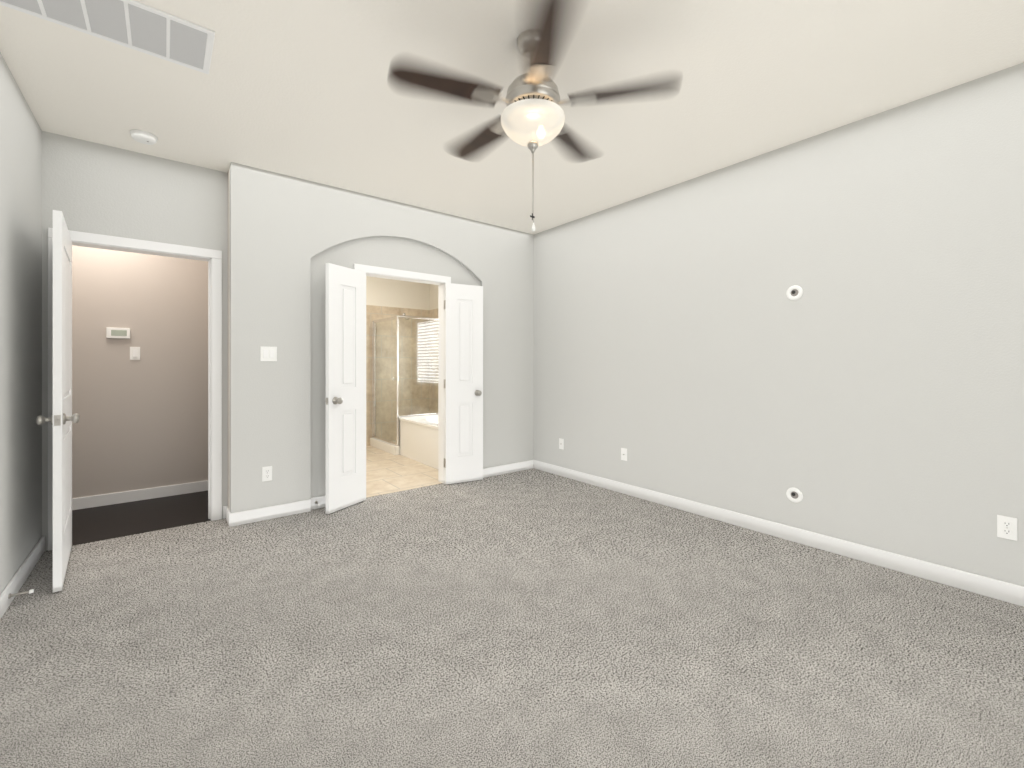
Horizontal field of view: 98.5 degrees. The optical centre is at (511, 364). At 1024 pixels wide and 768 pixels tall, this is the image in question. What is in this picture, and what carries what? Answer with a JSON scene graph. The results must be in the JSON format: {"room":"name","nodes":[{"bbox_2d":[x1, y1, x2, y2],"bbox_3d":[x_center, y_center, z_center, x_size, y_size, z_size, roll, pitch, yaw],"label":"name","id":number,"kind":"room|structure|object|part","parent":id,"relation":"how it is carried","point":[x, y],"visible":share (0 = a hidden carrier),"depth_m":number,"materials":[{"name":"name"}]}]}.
{"room":"empty bedroom","nodes":[
{"label":"empty bedroom","id":0,"kind":"room"},
{"bbox_2d":[0,52,41,594],"bbox_3d":[-1.495,-0.150,0.783,0.120,2.740,5.220,0,0,-38],"label":"wall","id":1,"kind":"structure","parent":0,"point":[20,329],"depth_m":2.43,"materials":[{"name":"grey paint"}]},
{"bbox_2d":[0,460,1023,618],"bbox_3d":[0.099,1.170,2.114,4.030,0.100,5.100,0,0,-38],"label":"baseboard","id":2,"kind":"structure","parent":1,"relation":"attached to","point":[985,586],"depth_m":3.00,"materials":[{"name":"white wood"}]},
{"bbox_2d":[8,589,33,598],"bbox_3d":[-2.491,1.165,2.239,0.085,0.024,0.024,0,0,-38],"label":"doorstop","id":3,"kind":"object","parent":2,"relation":"attached to","point":[10,595],"visible":1,"depth_m":2.23,"materials":[{"name":"silver metal"}]},
{"bbox_2d":[42,131,227,550],"bbox_3d":[-2.745,-0.150,3.197,1.140,2.740,0.120,0,0,-38],"label":"wall","id":4,"kind":"structure","parent":0,"point":[93,187],"depth_m":3.14,"materials":[{"name":"grey paint"}]},
{"bbox_2d":[36,210,79,592],"bbox_3d":[-2.691,0.197,2.645,0.164,2.030,0.816,0,0,-42],"label":"entry door","id":5,"kind":"structure","parent":4,"relation":"in","point":[62,418],"depth_m":2.36,"materials":[{"name":"white wood"}]},
{"bbox_2d":[48,228,221,550],"bbox_3d":[-2.697,0.164,3.225,0.954,2.112,0.136,0,0,-38],"label":"door frame","id":6,"kind":"structure","parent":4,"relation":"attached to","point":[214,255],"depth_m":3.43,"materials":[{"name":"white wood"}]},
{"bbox_2d":[72,245,207,497],"bbox_3d":[-3.751,-0.150,3.691,2.110,2.740,0.120,0,0,-38],"label":"wall","id":7,"kind":"structure","parent":0,"point":[142,423],"depth_m":3.94,"materials":[{"name":"beige paint"}]},
{"bbox_2d":[106,327,129,338],"bbox_3d":[-3.434,-0.270,3.847,0.156,0.092,0.026,0,0,-38],"label":"thermostat","id":8,"kind":"object","parent":7,"relation":"attached to","point":[122,333],"visible":1,"depth_m":3.84,"materials":[{"name":"white plastic"}]},
{"bbox_2d":[130,347,139,359],"bbox_3d":[-3.352,-0.095,3.920,0.070,0.115,0.012,0,0,-38],"label":"light switch","id":9,"kind":"object","parent":7,"relation":"attached to","point":[134,353],"visible":1,"depth_m":3.92,"materials":[{"name":"white plastic"}]},
{"bbox_2d":[72,480,207,509],"bbox_3d":[-3.662,1.170,3.675,1.990,0.100,0.014,0,0,-38],"label":"baseboard","id":10,"kind":"structure","parent":7,"relation":"attached to","point":[125,496],"depth_m":3.92,"materials":[{"name":"white wood"}]},
{"bbox_2d":[72,491,210,545],"bbox_3d":[-3.440,1.248,3.296,2.110,0.063,1.125,0,0,-38],"label":"floor","id":11,"kind":"structure","parent":0,"point":[98,523],"depth_m":3.52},
{"bbox_2d":[228,170,228,507],"bbox_3d":[-2.952,-0.150,4.479,0.120,2.740,2.550,0,0,-38],"label":"wall","id":12,"kind":"structure","parent":0,"point":[228,338],"depth_m":3.45,"materials":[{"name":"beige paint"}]},
{"bbox_2d":[229,162,533,512],"bbox_3d":[-0.978,-0.150,4.308,3.010,2.740,0.160,0,0,-38],"label":"wall","id":13,"kind":"structure","parent":0,"point":[290,237],"depth_m":3.67,"materials":[{"name":"grey paint"}]},
{"bbox_2d":[262,466,271,481],"bbox_3d":[-1.920,0.860,3.458,0.070,0.115,0.010,0,0,-38],"label":"electrical outlet","id":14,"kind":"object","parent":13,"relation":"attached to","point":[266,473],"visible":1,"depth_m":3.46,"materials":[{"name":"white plastic"}]},
{"bbox_2d":[260,346,276,360],"bbox_3d":[-1.911,-0.080,3.464,0.116,0.115,0.012,0,0,-38],"label":"light switch","id":15,"kind":"object","parent":13,"relation":"attached to","point":[268,353],"visible":1,"depth_m":3.46,"materials":[{"name":"white plastic"}]},
{"bbox_2d":[325,263,365,513],"bbox_3d":[-1.407,0.197,3.757,0.164,2.030,0.431,0,0,26],"label":"door","id":16,"kind":"structure","parent":13,"relation":"in","point":[345,399],"depth_m":3.72,"materials":[{"name":"painted wood"},{"name":"nickel"}]},
{"bbox_2d":[354,264,450,483],"bbox_3d":[-1.052,0.164,4.264,0.984,2.112,0.136,0,0,-38],"label":"door frame","id":17,"kind":"structure","parent":13,"relation":"attached to","point":[441,378],"depth_m":4.49,"materials":[{"name":"white wood"}]},
{"bbox_2d":[444,283,482,484],"bbox_3d":[-0.493,0.197,4.549,0.430,2.030,0.164,0,0,-29],"label":"door","id":18,"kind":"structure","parent":13,"relation":"in","point":[463,379],"depth_m":4.53,"materials":[{"name":"painted wood"},{"name":"nickel"}]},
{"bbox_2d":[366,276,429,309],"bbox_3d":[-2.520,-0.150,6.364,2.890,2.740,0.120,0,0,-38],"label":"wall","id":19,"kind":"structure","parent":0,"point":[395,293],"depth_m":6.87,"materials":[{"name":"beige paint"}]},
{"bbox_2d":[366,305,429,445],"bbox_3d":[-1.946,0.170,6.734,1.470,2.100,0.010,0,0,-38],"label":"tiled wall","id":20,"kind":"structure","parent":19,"relation":"attached to","point":[373,312],"depth_m":6.85,"materials":[{"name":"beige tile"}]},
{"bbox_2d":[366,446,441,497],"bbox_3d":[-1.743,1.248,5.376,2.890,0.063,2.635,0,0,-38],"label":"floor","id":21,"kind":"structure","parent":0,"point":[387,473],"depth_m":4.90,"materials":[{"name":"beige tile"}]},
{"bbox_2d":[370,316,437,454],"bbox_3d":[-1.455,0.285,6.533,0.983,1.870,0.908,0,0,-38],"label":"shower enclosure","id":22,"kind":"object","parent":21,"relation":"on","point":[387,445],"visible":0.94,"depth_m":6.18,"materials":[{"name":"clear glass"}]},
{"bbox_2d":[398,415,437,468],"bbox_3d":[-0.703,0.970,5.625,0.917,0.500,1.530,0,0,-38],"label":"bathtub","id":23,"kind":"object","parent":21,"relation":"on","point":[418,438],"visible":0.21,"depth_m":5.51,"materials":[{"name":"white ceramic"}]},
{"bbox_2d":[0,468,1023,767],"bbox_3d":[0.135,1.250,2.068,4.270,0.060,5.224,0,0,-38],"label":"floor","id":24,"kind":"structure","parent":0,"point":[530,618],"depth_m":1.90,"materials":[{"name":"grey carpet"}]},
{"bbox_2d":[0,0,1023,234],"bbox_3d":[-1.009,-1.580,2.737,5.240,0.120,7.690,0,0,-38],"label":"ceiling","id":25,"kind":"structure","parent":0,"point":[309,90],"depth_m":2.39,"materials":[{"name":"white paint"}]},
{"bbox_2d":[0,0,214,73],"bbox_3d":[-1.768,-1.516,1.923,0.760,0.009,0.370,0,0,-38],"label":"ceiling vent","id":26,"kind":"object","parent":25,"relation":"in","point":[142,27],"visible":1,"depth_m":1.97,"materials":[{"name":"white metal"}]},
{"bbox_2d":[130,129,157,144],"bbox_3d":[-2.443,-1.498,2.926,0.144,0.044,0.144,0,0,-38],"label":"smoke detector","id":27,"kind":"object","parent":25,"relation":"attached to","point":[144,137],"visible":1,"depth_m":2.89,"materials":[{"name":"white plastic"}]},
{"bbox_2d":[388,0,681,230],"bbox_3d":[0.062,-1.073,2.113,1.261,0.894,1.214,0,0,-38],"label":"fan","id":28,"kind":"object","parent":25,"relation":"hanging from","point":[532,117],"visible":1,"depth_m":1.96,"materials":[{"name":"silver metal"}]},
{"bbox_3d":[0.098,-1.099,2.075,0.302,0.124,0.302,0,0,-38],"label":"lamp shade","id":29,"kind":"part","parent":28,"relation":"part of","materials":[{"name":"white glass"}]},
{"bbox_2d":[430,62,1023,586],"bbox_3d":[1.003,-0.150,4.320,0.120,2.740,7.690,0,0,-38],"label":"wall","id":30,"kind":"structure","parent":0,"point":[866,388],"depth_m":2.89,"materials":[{"name":"grey paint"}]},
{"bbox_2d":[430,309,437,412],"bbox_3d":[-0.601,0.170,6.254,0.010,2.100,2.428,0,0,-38],"label":"tiled wall","id":31,"kind":"structure","parent":30,"relation":"attached to","point":[433,313],"depth_m":7.07,"materials":[{"name":"beige tile"}]},
{"bbox_2d":[559,438,563,449],"bbox_3d":[0.535,0.870,4.805,0.016,0.115,0.070,0,0,-38],"label":"outlet","id":32,"kind":"object","parent":30,"relation":"attached to","point":[561,443],"visible":1,"depth_m":4.80,"materials":[{"name":"white plastic"}]},
{"bbox_2d":[621,448,626,460],"bbox_3d":[1.052,0.850,4.149,0.016,0.115,0.070,0,0,-38],"label":"outlet","id":33,"kind":"object","parent":30,"relation":"attached to","point":[624,454],"visible":1,"depth_m":4.14,"materials":[{"name":"white plastic"}]},
{"bbox_2d":[786,285,802,299],"bbox_3d":[1.939,-0.490,3.027,0.009,0.102,0.102,0,0,-38],"label":"grommet","id":34,"kind":"object","parent":30,"relation":"attached to","point":[794,292],"visible":1,"depth_m":3.02,"materials":[{"name":"white plastic"}]},
{"bbox_2d":[786,487,802,502],"bbox_3d":[1.939,0.900,3.027,0.009,0.102,0.102,0,0,-38],"label":"grommet","id":35,"kind":"object","parent":30,"relation":"attached to","point":[794,495],"visible":1,"depth_m":3.02,"materials":[{"name":"white plastic"}]},
{"bbox_2d":[997,515,1016,540],"bbox_3d":[2.540,0.840,2.262,0.010,0.115,0.070,0,0,-38],"label":"duplex electrical outlet","id":36,"kind":"object","parent":30,"relation":"attached to","point":[1006,527],"visible":1,"depth_m":2.26,"materials":[{"name":"white plastic"}]}
]}

